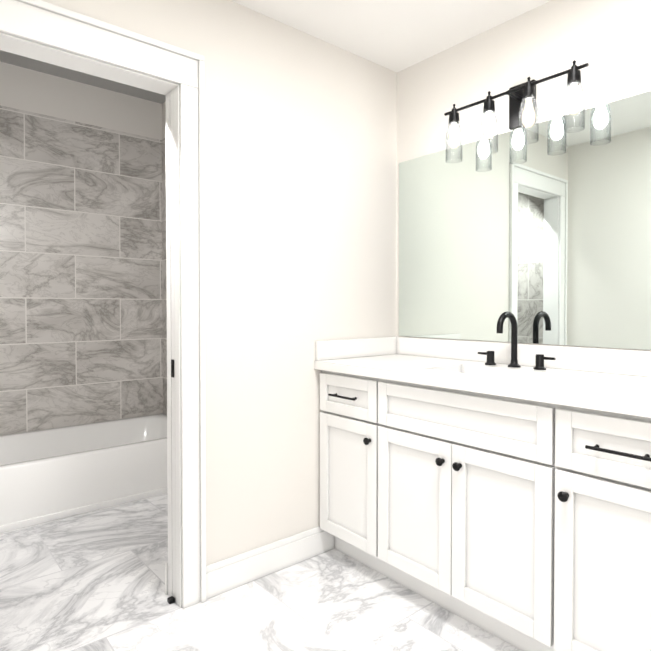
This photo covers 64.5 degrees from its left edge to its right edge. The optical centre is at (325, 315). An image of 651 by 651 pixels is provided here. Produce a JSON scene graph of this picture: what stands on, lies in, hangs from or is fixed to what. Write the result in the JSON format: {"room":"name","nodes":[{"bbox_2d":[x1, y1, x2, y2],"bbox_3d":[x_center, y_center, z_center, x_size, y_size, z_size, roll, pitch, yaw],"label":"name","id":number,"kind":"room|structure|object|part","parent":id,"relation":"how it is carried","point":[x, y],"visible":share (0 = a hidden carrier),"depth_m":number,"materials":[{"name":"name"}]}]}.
{"room":"bathroom","nodes":[
{"label":"bathroom","id":0,"kind":"room"},
{"bbox_2d":[0,62,161,139],"bbox_3d":[-1.937,-0.340,3.676,1.780,2.910,0.160,-1,1,-40],"label":"wall","id":1,"kind":"structure","parent":0,"point":[29,90],"depth_m":3.69,"materials":[{"name":"paint"}]},
{"bbox_2d":[0,105,162,434],"bbox_3d":[-1.883,-0.134,3.614,1.540,2.500,0.010,-1,1,-40],"label":"wall tile","id":2,"kind":"structure","parent":1,"relation":"attached to","point":[81,342],"depth_m":3.69,"materials":[{"name":"tile"}]},
{"bbox_2d":[0,50,165,103],"bbox_3d":[-1.266,-1.722,2.853,1.780,0.120,2.250,-1,1,-40],"label":"ceiling","id":3,"kind":"structure","parent":0,"point":[43,67],"depth_m":3.60,"materials":[{"name":"paint"}]},
{"bbox_2d":[162,101,165,138],"bbox_3d":[-0.617,-0.335,3.394,0.120,2.910,1.970,-1,1,-40],"label":"wall","id":4,"kind":"structure","parent":0,"point":[163,120],"depth_m":4.06,"materials":[{"name":"paint"}]},
{"bbox_2d":[161,138,166,414],"bbox_3d":[-0.664,-0.130,3.351,0.010,2.500,1.960,-1,1,-40],"label":"wall tile","id":5,"kind":"structure","parent":4,"relation":"attached to","point":[164,306],"depth_m":4.06,"materials":[{"name":"tile"}]},
{"bbox_2d":[42,0,396,565],"bbox_3d":[-0.368,-0.317,2.238,1.865,2.910,0.120,-1,1,-40],"label":"wall","id":6,"kind":"structure","parent":0,"point":[300,193],"depth_m":2.29,"materials":[{"name":"paint"}]},
{"bbox_2d":[0,0,205,607],"bbox_3d":[-0.832,0.062,1.839,0.810,2.164,0.145,-1,1,-40],"label":"door frame","id":7,"kind":"structure","parent":6,"relation":"attached to","point":[46,23],"depth_m":2.01,"materials":[{"name":"white wood"}]},
{"bbox_3d":[-0.615,0.657,2.047,0.024,0.968,0.024,-1,1,-40],"label":"pocket jamb latch","id":8,"kind":"part","parent":7,"relation":"part of","materials":[{"name":"white wood"}]},
{"bbox_2d":[165,562,167,594],"bbox_3d":[-0.353,1.070,2.361,0.789,0.132,0.014,-1,1,-40],"label":"baseboard","id":9,"kind":"structure","parent":6,"relation":"attached to","point":[166,578],"depth_m":2.10,"materials":[{"name":"white wood"}]},
{"bbox_2d":[170,90,175,600],"bbox_3d":[-0.601,0.121,2.050,0.010,2.032,0.035,-1,1,-40],"label":"pocket door jamb edge","id":10,"kind":"structure","parent":6,"relation":"attached to","point":[173,345],"depth_m":2.04,"materials":[{"name":"white wood"}]},
{"bbox_2d":[206,526,333,598],"bbox_3d":[-0.225,1.071,2.293,0.686,0.132,0.014,-1,1,-40],"label":"baseboard","id":11,"kind":"structure","parent":6,"relation":"attached to","point":[230,573],"depth_m":2.25,"materials":[{"name":"white wood"}]},
{"bbox_2d":[315,337,397,358],"bbox_3d":[0.166,0.161,2.600,0.546,0.092,0.020,-1,1,-40],"label":"backsplash","id":12,"kind":"structure","parent":6,"relation":"attached to","point":[345,348],"depth_m":2.57,"materials":[{"name":"white stone"}]},
{"bbox_2d":[0,493,521,650],"bbox_3d":[-0.690,1.198,1.607,3.440,0.100,4.970,-1,1,-40],"label":"floor","id":13,"kind":"structure","parent":0,"point":[94,580],"depth_m":2.04,"materials":[{"name":"stone"}]},
{"bbox_2d":[0,413,166,532],"bbox_3d":[-1.611,0.954,3.299,1.524,0.335,0.843,-1,1,-40],"label":"bathtub","id":14,"kind":"object","parent":13,"relation":"on","point":[50,474],"visible":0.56,"depth_m":3.07,"materials":[{"name":"ceramic"}]},
{"bbox_2d":[314,367,650,650],"bbox_3d":[0.653,0.699,2.033,0.580,0.885,1.528,-1,1,-40],"label":"bathroom vanity","id":15,"kind":"object","parent":13,"relation":"on","point":[501,491],"depth_m":1.73,"materials":[{"name":"white wood"}]},
{"bbox_3d":[0.079,0.358,2.286,0.032,0.013,0.168,-1,1,-40],"label":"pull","id":16,"kind":"part","parent":15,"relation":"part of","materials":[{"name":"black metal"}]},
{"bbox_3d":[0.099,0.359,2.303,0.020,0.176,0.374,-1,1,-40],"label":"drawer","id":17,"kind":"part","parent":15,"relation":"part of","materials":[{"name":"white wood"}]},
{"bbox_3d":[0.099,0.734,2.309,0.020,0.556,0.374,-1,1,-40],"label":"door","id":18,"kind":"part","parent":15,"relation":"part of","materials":[{"name":"white wood"}]},
{"bbox_3d":[0.177,0.527,2.174,0.030,0.031,0.031,-1,1,-40],"label":"knob","id":19,"kind":"part","parent":15,"relation":"part of","materials":[{"name":"black metal"}]},
{"bbox_3d":[0.343,0.739,2.017,0.020,0.556,0.369,-1,1,-40],"label":"door","id":20,"kind":"part","parent":15,"relation":"part of","materials":[{"name":"white wood"}]},
{"bbox_3d":[0.420,0.532,1.884,0.030,0.031,0.031,-1,1,-40],"label":"knob","id":21,"kind":"part","parent":15,"relation":"part of","materials":[{"name":"black metal"}]},
{"bbox_3d":[0.468,0.533,1.827,0.030,0.031,0.031,-1,1,-40],"label":"knob","id":22,"kind":"part","parent":15,"relation":"part of","materials":[{"name":"black metal"}]},
{"bbox_2d":[314,355,650,410],"bbox_3d":[0.659,0.236,2.027,0.570,0.040,1.534,-1,1,-40],"label":"countertop","id":23,"kind":"structure","parent":15,"relation":"on","point":[632,392],"depth_m":1.84,"materials":[{"name":"white stone"}]},
{"bbox_2d":[478,311,557,370],"bbox_3d":[0.755,0.098,2.133,0.150,0.233,0.348,-1,1,-40],"label":"faucet","id":24,"kind":"object","parent":23,"relation":"on","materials":[{"name":"black metal"}]},
{"bbox_3d":[0.583,0.743,1.732,0.020,0.556,0.369,-1,1,-40],"label":"door","id":25,"kind":"part","parent":15,"relation":"part of","materials":[{"name":"white wood"}]},
{"bbox_3d":[0.711,0.537,1.537,0.030,0.031,0.031,-1,1,-40],"label":"knob","id":26,"kind":"part","parent":15,"relation":"part of","materials":[{"name":"black metal"}]},
{"bbox_3d":[0.828,0.748,1.441,0.020,0.556,0.375,-1,1,-40],"label":"door","id":27,"kind":"part","parent":15,"relation":"part of","materials":[{"name":"white wood"}]},
{"bbox_3d":[0.828,0.373,1.435,0.020,0.176,0.375,-1,1,-40],"label":"drawer","id":28,"kind":"part","parent":15,"relation":"part of","materials":[{"name":"white wood"}]},
{"bbox_3d":[0.807,0.375,1.418,0.032,0.013,0.168,-1,1,-40],"label":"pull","id":29,"kind":"part","parent":15,"relation":"part of","materials":[{"name":"black metal"}]},
{"bbox_2d":[231,0,550,71],"bbox_3d":[0.034,-1.338,0.705,3.440,0.120,2.720,-1,1,-40],"label":"ceiling","id":30,"kind":"structure","parent":0,"point":[396,35],"depth_m":2.28,"materials":[{"name":"paint"}]},
{"bbox_2d":[396,0,650,350],"bbox_3d":[1.266,-0.136,1.838,0.120,2.560,2.840,-1,1,-40],"label":"wall","id":31,"kind":"structure","parent":0,"point":[608,42],"depth_m":2.20,"materials":[{"name":"paint"}]},
{"bbox_2d":[444,60,588,162],"bbox_3d":[0.792,-0.849,2.170,0.161,0.291,0.640,-1,1,-40],"label":"sconce","id":32,"kind":"object","parent":31,"relation":"attached to","point":[522,106],"visible":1,"depth_m":2.16,"materials":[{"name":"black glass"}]},
{"bbox_3d":[0.586,-0.819,2.350,0.053,0.112,0.053,-1,1,-40],"label":"bulb","id":33,"kind":"part","parent":32,"relation":"part of","materials":[{"name":"white glass"}]},
{"bbox_3d":[0.586,-0.804,2.350,0.075,0.196,0.075,-1,1,-40],"label":"lamp shade","id":34,"kind":"part","parent":32,"relation":"part of","materials":[{"name":"clear glass"}]},
{"bbox_3d":[0.702,-0.802,2.212,0.075,0.196,0.075,-1,1,-40],"label":"lamp shade","id":35,"kind":"part","parent":32,"relation":"part of","materials":[{"name":"clear glass"}]},
{"bbox_3d":[0.702,-0.817,2.212,0.053,0.112,0.053,-1,1,-40],"label":"bulb","id":36,"kind":"part","parent":32,"relation":"part of","materials":[{"name":"white glass"}]},
{"bbox_3d":[0.798,-0.904,2.174,0.147,0.180,0.640,-1,1,-40],"label":"frame","id":37,"kind":"part","parent":32,"relation":"part of","materials":[{"name":"black metal"}]},
{"bbox_3d":[0.817,-0.799,2.074,0.075,0.196,0.075,-1,1,-40],"label":"lamp shade","id":38,"kind":"part","parent":32,"relation":"part of","materials":[{"name":"clear glass"}]},
{"bbox_3d":[0.817,-0.815,2.074,0.053,0.112,0.053,-1,1,-40],"label":"bulb","id":39,"kind":"part","parent":32,"relation":"part of","materials":[{"name":"white glass"}]},
{"bbox_3d":[0.933,-0.797,1.936,0.075,0.196,0.075,-1,1,-40],"label":"lamp shade","id":40,"kind":"part","parent":32,"relation":"part of","materials":[{"name":"clear glass"}]},
{"bbox_3d":[0.933,-0.812,1.936,0.053,0.112,0.053,-1,1,-40],"label":"bulb","id":41,"kind":"part","parent":32,"relation":"part of","materials":[{"name":"white glass"}]},
{"bbox_2d":[398,337,650,374],"bbox_3d":[0.870,0.167,2.203,0.020,0.092,1.534,-1,1,-40],"label":"backsplash","id":42,"kind":"structure","parent":31,"relation":"attached to","point":[616,361],"depth_m":2.09,"materials":[{"name":"white stone"}]},
{"bbox_2d":[399,91,650,349],"bbox_3d":[0.877,-0.347,2.199,0.005,0.928,1.498,-1,1,-40],"label":"mirror","id":43,"kind":"object","parent":31,"relation":"attached to","point":[545,238],"visible":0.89,"depth_m":2.17,"materials":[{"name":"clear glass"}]}
]}

